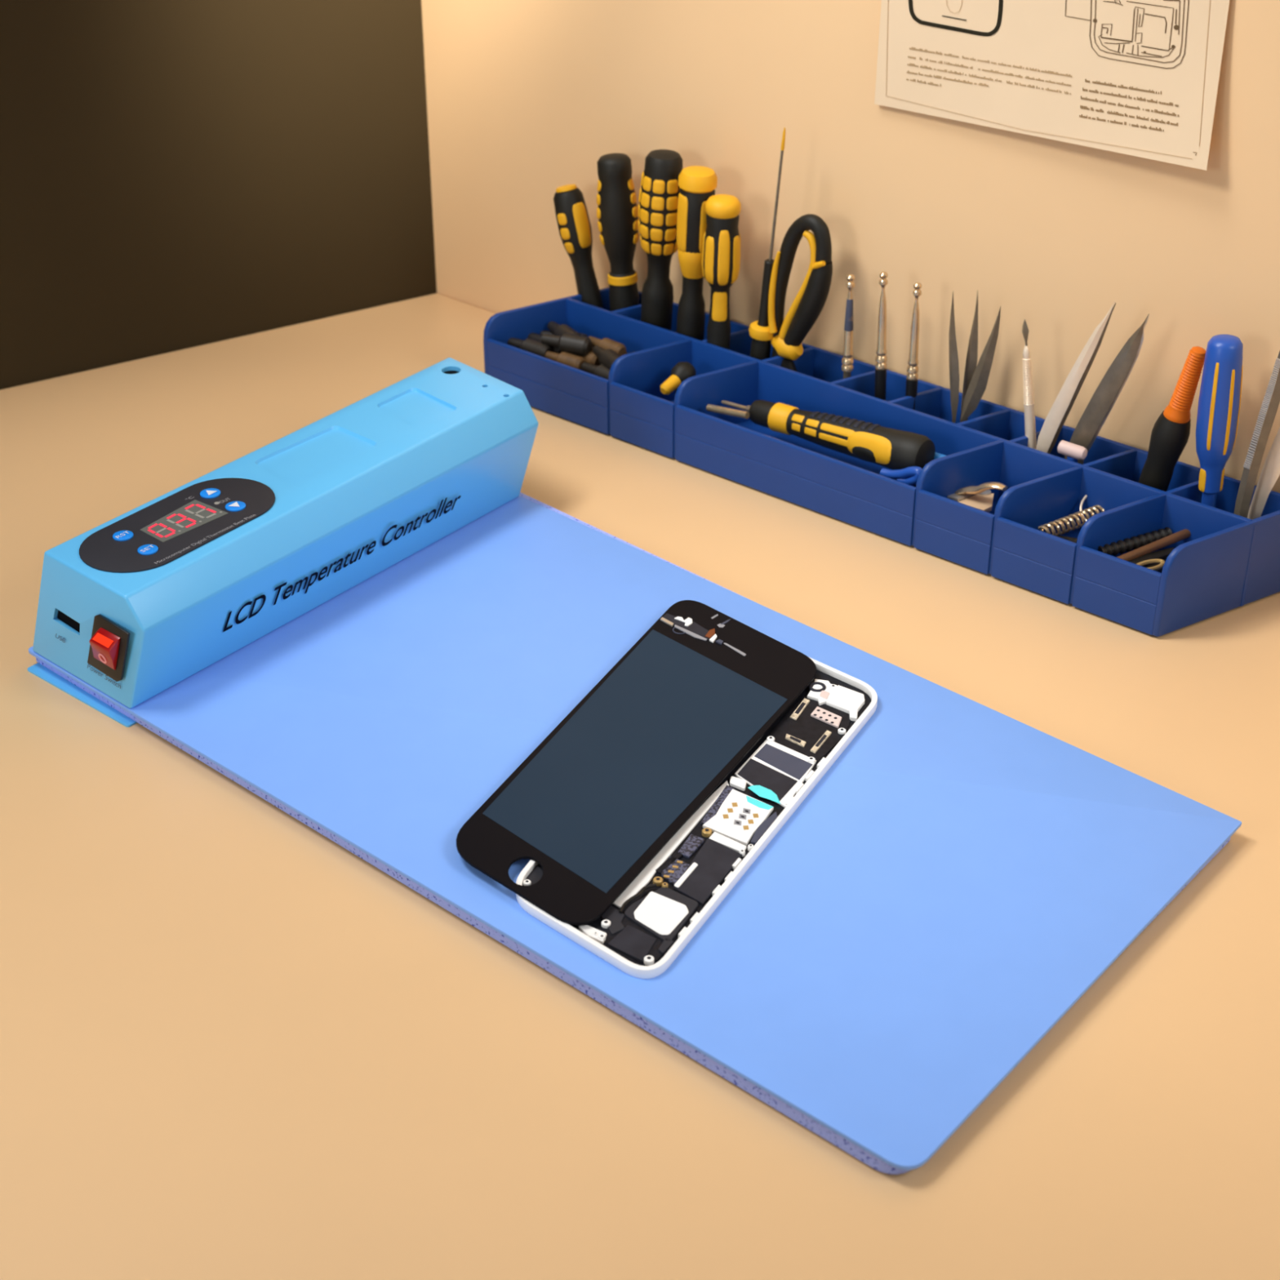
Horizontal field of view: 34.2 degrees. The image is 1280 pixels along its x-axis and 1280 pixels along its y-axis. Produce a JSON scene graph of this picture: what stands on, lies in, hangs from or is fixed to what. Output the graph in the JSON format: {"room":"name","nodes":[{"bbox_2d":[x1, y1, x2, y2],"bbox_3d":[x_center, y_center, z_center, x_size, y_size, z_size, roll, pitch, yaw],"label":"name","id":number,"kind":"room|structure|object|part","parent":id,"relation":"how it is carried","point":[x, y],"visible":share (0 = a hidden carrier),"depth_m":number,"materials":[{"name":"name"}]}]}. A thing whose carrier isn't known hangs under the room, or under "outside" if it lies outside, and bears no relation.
{"room":"electronics workshop","nodes":[
{"label":"electronics workshop","id":0,"kind":"room"},
{"bbox_2d":[0,0,436,390],"bbox_3d":[-0.674,0.219,0.684,1.364,1.040,0.050,-18,35,-27],"label":"wall","id":1,"kind":"structure","parent":0,"point":[175,175],"depth_m":0.79,"materials":[{"name":"paint"}]},
{"bbox_2d":[421,0,1279,493],"bbox_3d":[0.421,0.051,0.518,1.283,1.500,0.050,24,38,34],"label":"wall","id":2,"kind":"structure","parent":0,"point":[525,98],"depth_m":0.70,"materials":[{"name":"beige paint"}]},
{"bbox_2d":[874,0,1230,170],"bbox_3d":[0.123,-0.187,0.630,0.121,0.073,0.006,25,39,36],"label":"poster","id":3,"kind":"object","parent":2,"relation":"attached to","point":[1140,78],"visible":1,"depth_m":0.63,"materials":[{"name":"beige paper"}]},
{"bbox_2d":[906,47,1071,94],"bbox_3d":[0.108,-0.176,0.650,0.060,0.013,0.001,24,39,35],"label":"print","id":4,"kind":"object","parent":3,"relation":"attached to","point":[929,70],"depth_m":0.65},
{"bbox_2d":[1079,79,1196,155],"bbox_3d":[0.149,-0.156,0.619,0.042,0.016,0.002,26,40,36],"label":"print","id":5,"kind":"object","parent":3,"relation":"attached to","point":[1130,117],"depth_m":0.62},
{"bbox_3d":[-0.172,0.903,0.585,2.133,0.030,1.554,0,31,0],"label":"floor","id":6,"kind":"structure","parent":0,"visible":0},
{"bbox_2d":[0,293,1279,1279],"bbox_3d":[-0.073,0.442,0.604,1.190,0.740,0.784,24,38,34],"label":"workbench","id":7,"kind":"object","parent":6,"relation":"on","point":[234,1045],"visible":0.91,"depth_m":0.48,"materials":[{"name":"beige laminate"}]},
{"bbox_2d":[28,492,1241,1174],"bbox_3d":[-0.008,0.024,0.577,0.324,0.005,0.172,25,39,35],"label":"pad","id":8,"kind":"object","parent":7,"relation":"on","point":[963,872],"visible":0.71,"depth_m":0.53,"materials":[{"name":"plastic"}]},
{"bbox_2d":[27,357,537,727],"bbox_3d":[-0.104,-0.036,0.641,0.054,0.042,0.180,22,37,32],"label":"controller","id":9,"kind":"object","parent":8,"relation":"on","point":[136,604],"visible":1,"depth_m":0.61,"materials":[{"name":"blue plastic"}]},
{"bbox_3d":[-0.110,-0.017,0.650,0.047,0.001,0.167,22,37,32],"label":"plate","id":10,"kind":"part","parent":9,"relation":"part of","materials":[{"name":"blue plastic"}]},
{"bbox_2d":[87,613,129,681],"bbox_3d":[-0.147,0.002,0.575,0.020,0.018,0.003,25,39,35],"label":"switch","id":11,"kind":"object","parent":9,"relation":"attached to","point":[108,634],"depth_m":0.57,"materials":[{"name":"red plastic"}]},
{"bbox_3d":[-0.132,-0.034,0.598,0.030,0.001,0.065,21,37,31],"label":"control panel","id":12,"kind":"part","parent":9,"relation":"part of","materials":[{"name":"black plastic"}]},
{"bbox_2d":[515,657,877,978],"bbox_3d":[0.018,0.038,0.545,0.056,0.003,0.154,13,33,20],"label":"chassis","id":13,"kind":"object","parent":8,"relation":"on","point":[649,925],"visible":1,"depth_m":0.53,"materials":[{"name":"white metal"}]},
{"bbox_2d":[456,600,816,924],"bbox_3d":[0.003,0.028,0.557,0.053,0.001,0.152,14,34,22],"label":"display panel","id":14,"kind":"object","parent":13,"relation":"on","point":[601,796],"visible":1,"depth_m":0.55,"materials":[{"name":"black glass"}]},
{"bbox_3d":[0.005,0.066,0.499,0.012,0.001,0.013,17,35,25],"label":"speaker plate","id":15,"kind":"part","parent":13,"relation":"part of","materials":[{"name":"white metal"}]},
{"bbox_3d":[0.022,0.051,0.523,0.010,0.001,0.003,20,36,30],"label":"plate","id":16,"kind":"part","parent":13,"relation":"part of","materials":[{"name":"white metal"}]},
{"bbox_3d":[0.036,0.035,0.550,0.019,0.001,0.026,16,35,25],"label":"shield frame","id":17,"kind":"part","parent":13,"relation":"part of","materials":[{"name":"white metal"}]},
{"bbox_3d":[0.057,0.018,0.579,0.011,0.001,0.017,0,31,0],"label":"socket plate","id":18,"kind":"part","parent":13,"relation":"part of","materials":[{"name":"white metal"}]},
{"bbox_2d":[483,287,1279,636],"bbox_3d":[0.073,-0.069,0.704,0.296,0.034,0.056,24,38,34],"label":"tray","id":19,"kind":"object","parent":7,"relation":"on","point":[1228,561],"depth_m":0.68,"materials":[{"name":"blue plastic"}]},
{"bbox_3d":[-0.033,-0.092,0.754,0.059,0.021,0.002,24,38,34],"label":"panel","id":20,"kind":"part","parent":19,"relation":"part of","materials":[{"name":"blue plastic"}]},
{"bbox_2d":[540,330,588,337],"bbox_3d":[-0.028,-0.112,0.773,0.019,0.007,0.007,15,34,24],"label":"bit","id":21,"kind":"object","parent":19,"relation":"in","point":[542,332],"visible":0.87,"depth_m":0.77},
{"bbox_2d":[547,320,580,336],"bbox_3d":[-0.028,-0.113,0.768,0.007,0.007,0.019,-16,35,-25],"label":"bit","id":22,"kind":"object","parent":21,"relation":"on","point":[557,329],"visible":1,"depth_m":0.77,"materials":[{"name":"black plastic"}]},
{"bbox_2d":[553,184,604,309],"bbox_3d":[-0.021,-0.136,0.780,0.026,0.068,0.013,22,37,32],"label":"screwdriver","id":23,"kind":"object","parent":19,"relation":"in","point":[575,228],"visible":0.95,"depth_m":0.77,"materials":[{"name":"black plastic"}]},
{"bbox_2d":[577,350,599,365],"bbox_3d":[-0.021,-0.104,0.760,0.017,0.006,0.006,27,40,37],"label":"bit","id":24,"kind":"object","parent":19,"relation":"in","point":[590,357],"visible":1,"depth_m":0.75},
{"bbox_2d":[541,333,592,356],"bbox_3d":[-0.027,-0.108,0.758,0.019,0.007,0.007,14,34,22],"label":"bit","id":25,"kind":"object","parent":24,"relation":"on","point":[579,345],"visible":1,"depth_m":0.76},
{"bbox_2d":[596,152,639,311],"bbox_3d":[-0.007,-0.139,0.769,0.017,0.082,0.016,0,31,0],"label":"screwdriver","id":26,"kind":"object","parent":19,"relation":"in","point":[617,210],"visible":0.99,"depth_m":0.76,"materials":[{"name":"black plastic"}]},
{"bbox_3d":[0.001,-0.077,0.729,0.029,0.021,0.002,24,38,34],"label":"panel","id":27,"kind":"part","parent":19,"relation":"part of","materials":[{"name":"blue plastic"}]},
{"bbox_2d":[638,149,682,330],"bbox_3d":[0.008,-0.133,0.753,0.018,0.089,0.018,0,31,0],"label":"screwdriver","id":28,"kind":"object","parent":19,"relation":"in","point":[659,192],"visible":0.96,"depth_m":0.74,"materials":[{"name":"plastic"}]},
{"bbox_2d":[660,361,696,395],"bbox_3d":[0.013,-0.088,0.734,0.015,0.019,0.009,-26,39,-36],"label":"screwdriver","id":29,"kind":"object","parent":19,"relation":"in","point":[681,371],"visible":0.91,"depth_m":0.73,"materials":[{"name":"black plastic"}]},
{"bbox_3d":[0.015,-0.094,0.733,0.009,0.009,0.009,0,31,0],"label":"knob","id":30,"kind":"part","parent":29,"relation":"part of","materials":[{"name":"black rubber"}]},
{"bbox_2d":[676,165,717,340],"bbox_3d":[0.020,-0.126,0.743,0.014,0.087,0.014,0,31,0],"label":"screwdriver","id":31,"kind":"object","parent":19,"relation":"in","point":[696,184],"visible":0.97,"depth_m":0.73,"materials":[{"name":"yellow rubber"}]},
{"bbox_2d":[702,194,741,350],"bbox_3d":[0.028,-0.118,0.736,0.014,0.081,0.014,16,34,24],"label":"screwdriver","id":32,"kind":"object","parent":19,"relation":"in","point":[721,251],"visible":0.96,"depth_m":0.72,"materials":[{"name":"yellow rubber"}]},
{"bbox_2d":[706,404,749,418],"bbox_3d":[0.030,-0.078,0.712,0.018,0.005,0.003,24,38,34],"label":"rod","id":33,"kind":"object","parent":19,"relation":"in","point":[709,407],"visible":1,"depth_m":0.71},
{"bbox_2d":[748,127,785,359],"bbox_3d":[0.043,-0.126,0.722,0.011,0.109,0.010,0,31,0],"label":"screwdriver","id":34,"kind":"object","parent":19,"relation":"in","point":[761,345],"visible":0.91,"depth_m":0.73,"materials":[{"name":"metal"}]},
{"bbox_3d":[0.042,-0.106,0.734,0.009,0.062,0.009,0,31,0],"label":"handle","id":35,"kind":"part","parent":34,"relation":"part of","materials":[{"name":"black plastic"}]},
{"bbox_3d":[0.051,-0.056,0.693,0.099,0.021,0.002,24,38,34],"label":"panel","id":36,"kind":"part","parent":19,"relation":"part of","materials":[{"name":"blue plastic"}]},
{"bbox_2d":[768,213,832,372],"bbox_3d":[0.055,-0.109,0.722,0.024,0.082,0.009,23,38,33],"label":"pliers","id":37,"kind":"object","parent":19,"relation":"in","point":[788,334],"visible":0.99,"depth_m":0.71,"materials":[{"name":"black plastic"}]},
{"bbox_3d":[0.057,-0.115,0.716,0.019,0.036,0.008,21,37,31],"label":"handle","id":38,"kind":"part","parent":37,"relation":"part of","materials":[{"name":"black plastic"}]},
{"bbox_2d":[720,400,935,487],"bbox_3d":[0.060,-0.068,0.698,0.085,0.022,0.014,22,37,32],"label":"screwdriver","id":39,"kind":"object","parent":19,"relation":"in","point":[893,449],"visible":0.99,"depth_m":0.69,"materials":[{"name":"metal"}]},
{"bbox_3d":[0.066,-0.070,0.693,0.071,0.015,0.014,24,38,34],"label":"handle","id":40,"kind":"part","parent":39,"relation":"part of","materials":[{"name":"plastic"}]},
{"bbox_2d":[841,274,854,378],"bbox_3d":[0.071,-0.096,0.716,0.004,0.063,0.004,27,40,37],"label":"probe","id":41,"kind":"object","parent":19,"relation":"in","point":[847,353],"visible":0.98,"depth_m":0.71,"materials":[{"name":"metal"}]},
{"bbox_3d":[0.072,-0.081,0.724,0.003,0.028,0.003,0,31,0],"label":"stem","id":42,"kind":"part","parent":41,"relation":"part of","materials":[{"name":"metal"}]},
{"bbox_2d":[874,271,888,400],"bbox_3d":[0.082,-0.092,0.705,0.004,0.068,0.006,-23,38,-33],"label":"probe","id":43,"kind":"object","parent":19,"relation":"in","point":[880,387],"visible":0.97,"depth_m":0.70,"materials":[{"name":"metal"}]},
{"bbox_3d":[0.082,-0.077,0.713,0.005,0.034,0.004,20,36,30],"label":"stem","id":44,"kind":"part","parent":43,"relation":"part of","materials":[{"name":"black plastic"}]},
{"bbox_2d":[880,466,922,485],"bbox_3d":[0.085,-0.054,0.671,0.016,0.008,0.003,24,38,34],"label":"lead","id":45,"kind":"object","parent":19,"relation":"in","point":[908,475],"visible":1,"depth_m":0.67,"materials":[{"name":"blue plastic"}]},
{"bbox_2d":[905,282,921,409],"bbox_3d":[0.092,-0.088,0.699,0.004,0.068,0.004,0,31,0],"label":"probe","id":46,"kind":"object","parent":19,"relation":"in","point":[912,376],"visible":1,"depth_m":0.69,"materials":[{"name":"metal"}]},
{"bbox_3d":[0.092,-0.073,0.708,0.004,0.034,0.004,0,31,0],"label":"stem","id":47,"kind":"part","parent":46,"relation":"part of","materials":[{"name":"black plastic"}]},
{"bbox_2d":[933,452,946,459],"bbox_3d":[0.096,-0.060,0.679,0.009,0.004,0.004,24,38,34],"label":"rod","id":48,"kind":"object","parent":19,"relation":"in","point":[937,455],"visible":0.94,"depth_m":0.68,"materials":[{"name":"blue plastic"}]},
{"bbox_2d":[948,290,959,422],"bbox_3d":[0.103,-0.082,0.688,0.006,0.069,0.002,24,38,34],"label":"pick","id":49,"kind":"object","parent":19,"relation":"in","point":[953,357],"visible":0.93,"depth_m":0.68,"materials":[{"name":"metal"}]},
{"bbox_3d":[0.100,-0.034,0.657,0.028,0.021,0.002,24,38,34],"label":"panel","id":50,"kind":"part","parent":19,"relation":"part of","materials":[{"name":"blue plastic"}]},
{"bbox_2d":[960,289,977,420],"bbox_3d":[0.110,-0.083,0.689,0.006,0.069,0.002,24,38,34],"label":"pick","id":51,"kind":"object","parent":19,"relation":"in","point":[972,350],"visible":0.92,"depth_m":0.68,"materials":[{"name":"metal"}]},
{"bbox_2d":[946,481,1007,512],"bbox_3d":[0.107,-0.046,0.666,0.018,0.015,0.016,0,31,0],"label":"nail clipper","id":52,"kind":"object","parent":19,"relation":"in","point":[983,500],"visible":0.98,"depth_m":0.67,"materials":[{"name":"metal"}]},
{"bbox_3d":[0.104,-0.047,0.669,0.010,0.001,0.004,-23,38,-33],"label":"blade","id":53,"kind":"part","parent":52,"relation":"part of","materials":[{"name":"metal"}]},
{"bbox_3d":[0.110,-0.044,0.667,0.013,0.002,0.009,-26,39,-36],"label":"plate","id":54,"kind":"part","parent":52,"relation":"part of","materials":[{"name":"metal"}]},
{"bbox_3d":[0.107,-0.047,0.665,0.021,0.011,0.005,23,38,33],"label":"lever","id":55,"kind":"part","parent":52,"relation":"part of","materials":[{"name":"metal"}]},
{"bbox_2d":[960,306,1000,422],"bbox_3d":[0.111,-0.079,0.684,0.012,0.068,0.002,24,38,34],"label":"tweezers","id":56,"kind":"object","parent":19,"relation":"in","point":[976,388],"visible":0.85,"depth_m":0.68,"materials":[{"name":"metal"}]},
{"bbox_2d":[1022,319,1036,448],"bbox_3d":[0.126,-0.071,0.672,0.013,0.066,0.004,22,37,31],"label":"pick","id":57,"kind":"object","parent":19,"relation":"in","point":[1028,398],"visible":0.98,"depth_m":0.67,"materials":[{"name":"metal"}]},
{"bbox_3d":[0.122,-0.025,0.641,0.028,0.021,0.002,24,38,34],"label":"panel","id":58,"kind":"part","parent":19,"relation":"part of","materials":[{"name":"blue plastic"}]},
{"bbox_2d":[1050,533,1077,542],"bbox_3d":[0.132,-0.031,0.652,0.011,0.004,0.004,10,32,17],"label":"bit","id":59,"kind":"object","parent":19,"relation":"in","point":[1070,539],"visible":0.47,"depth_m":0.65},
{"bbox_2d":[1038,504,1104,536],"bbox_3d":[0.138,-0.038,0.653,0.034,0.005,0.005,-20,36,-30],"label":"coil spring","id":60,"kind":"object","parent":19,"relation":"in","point":[1046,526],"visible":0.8,"depth_m":0.65,"materials":[{"name":"metal"}]},
{"bbox_3d":[0.137,-0.049,0.668,0.009,0.032,0.004,24,38,34],"label":"rubber cap","id":61,"kind":"part","parent":19,"relation":"part of","materials":[{"name":"rubber"}]},
{"bbox_3d":[0.138,-0.047,0.669,0.004,0.027,0.004,-19,36,-28],"label":"stem","id":62,"kind":"part","parent":19,"relation":"part of","materials":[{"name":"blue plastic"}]},
{"bbox_2d":[1035,301,1115,453],"bbox_3d":[0.137,-0.072,0.660,0.022,0.082,0.004,24,38,34],"label":"tweezers","id":63,"kind":"object","parent":19,"relation":"in","point":[1060,409],"visible":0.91,"depth_m":0.66,"materials":[{"name":"metal"}]},
{"bbox_2d":[1079,494,1087,521],"bbox_3d":[0.145,-0.042,0.654,0.013,0.009,0.012,0,31,0],"label":"ring","id":64,"kind":"object","parent":19,"relation":"in","point":[1086,495],"visible":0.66,"depth_m":0.66,"materials":[{"name":"metal"}]},
{"bbox_2d":[1064,313,1149,464],"bbox_3d":[0.146,-0.069,0.657,0.023,0.080,0.003,24,38,34],"label":"tweezers","id":65,"kind":"object","parent":19,"relation":"in","point":[1107,393],"visible":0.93,"depth_m":0.65,"materials":[{"name":"metal"}]},
{"bbox_3d":[0.144,-0.015,0.625,0.028,0.021,0.002,24,38,34],"label":"panel","id":66,"kind":"part","parent":19,"relation":"part of","materials":[{"name":"blue plastic"}]},
{"bbox_2d":[1097,527,1172,555],"bbox_3d":[0.151,-0.030,0.637,0.027,0.004,0.004,-15,34,-24],"label":"rod","id":67,"kind":"object","parent":19,"relation":"in","point":[1127,544],"visible":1,"depth_m":0.64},
{"bbox_2d":[1136,559,1164,570],"bbox_3d":[0.154,-0.022,0.627,0.011,0.001,0.006,-15,34,-24],"label":"loop","id":68,"kind":"object","parent":19,"relation":"in","point":[1161,562],"visible":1,"depth_m":0.63,"materials":[{"name":"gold metal"}]},
{"bbox_2d":[1128,547,1173,566],"bbox_3d":[0.157,-0.025,0.638,0.020,0.002,0.005,-15,34,-24],"label":"file","id":69,"kind":"object","parent":19,"relation":"in","point":[1162,554],"visible":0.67,"depth_m":0.64,"materials":[{"name":"black metal"}]},
{"bbox_2d":[1116,528,1191,561],"bbox_3d":[0.158,-0.029,0.634,0.034,0.004,0.003,-18,35,-27],"label":"wooden stick","id":70,"kind":"object","parent":19,"relation":"in","point":[1184,534],"visible":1,"depth_m":0.63,"materials":[{"name":"brown wood"}]},
{"bbox_2d":[1144,560,1165,572],"bbox_3d":[0.159,-0.022,0.636,0.016,0.002,0.005,-17,35,-27],"label":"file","id":71,"kind":"object","parent":19,"relation":"in","point":[1153,564],"visible":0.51,"depth_m":0.64,"materials":[{"name":"metal"}]},
{"bbox_2d":[1137,346,1205,491],"bbox_3d":[0.162,-0.059,0.647,0.019,0.072,0.011,17,35,27],"label":"screwdriver","id":72,"kind":"object","parent":19,"relation":"in","point":[1170,434],"visible":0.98,"depth_m":0.64,"materials":[{"name":"black plastic"}]},
{"bbox_2d":[1195,333,1243,507],"bbox_3d":[0.175,-0.056,0.636,0.012,0.078,0.012,0,31,0],"label":"screwdriver","id":73,"kind":"object","parent":19,"relation":"in","point":[1220,389],"visible":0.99,"depth_m":0.62,"materials":[{"name":"blue plastic"}]},
{"bbox_2d":[1234,351,1279,519],"bbox_3d":[0.189,-0.054,0.624,0.015,0.089,0.006,25,39,35],"label":"tweezers","id":74,"kind":"object","parent":19,"relation":"in","point":[1270,473],"visible":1,"depth_m":0.62,"materials":[{"name":"metal"}]},
{"bbox_3d":[0.190,-0.051,0.628,0.015,0.079,0.001,24,38,34],"label":"arm","id":75,"kind":"part","parent":74,"relation":"part of","materials":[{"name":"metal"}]},
{"label":"bit","id":76,"kind":"object","parent":19,"relation":"in","visible":0},
{"bbox_2d":[581,361,609,379],"bbox_3d":[-0.013,-0.095,0.747,0.007,0.007,0.019,-27,40,-37],"label":"bit","id":77,"kind":"object","parent":76,"relation":"on","point":[601,371],"visible":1,"depth_m":0.74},
{"label":"bit","id":78,"kind":"object","parent":19,"relation":"in","visible":0},
{"bbox_2d":[544,351,585,369],"bbox_3d":[-0.028,-0.102,0.757,0.017,0.006,0.006,22,37,32],"label":"bit","id":79,"kind":"object","parent":78,"relation":"on","point":[574,361],"visible":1,"depth_m":0.75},
{"label":"bit","id":80,"kind":"object","parent":19,"relation":"in","visible":0},
{"bbox_2d":[506,337,552,357],"bbox_3d":[-0.041,-0.108,0.766,0.019,0.007,0.007,23,38,33],"label":"bit","id":81,"kind":"object","parent":80,"relation":"on","point":[529,344],"visible":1,"depth_m":0.76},
{"label":"bit","id":82,"kind":"object","parent":19,"relation":"in","visible":0},
{"label":"bit","id":83,"kind":"object","parent":82,"relation":"on","visible":0},
{"bbox_2d":[592,345,620,369],"bbox_3d":[-0.011,-0.101,0.748,0.007,0.007,0.019,-15,34,-24],"label":"bit","id":84,"kind":"object","parent":83,"relation":"on","point":[606,357],"visible":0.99,"depth_m":0.74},
{"label":"bit","id":85,"kind":"object","parent":19,"relation":"in","visible":0},
{"bbox_2d":[527,333,561,353],"bbox_3d":[-0.034,-0.110,0.770,0.007,0.007,0.019,-27,40,-37],"label":"bit","id":86,"kind":"object","parent":85,"relation":"on","point":[533,335],"visible":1,"depth_m":0.77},
{"label":"bit","id":87,"kind":"object","parent":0,"visible":0},
{"bbox_2d":[588,336,626,355],"bbox_3d":[-0.012,-0.106,0.756,0.006,0.006,0.017,-27,40,-37],"label":"bit","id":88,"kind":"object","parent":87,"relation":"on","point":[606,343],"visible":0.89,"depth_m":0.75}
]}

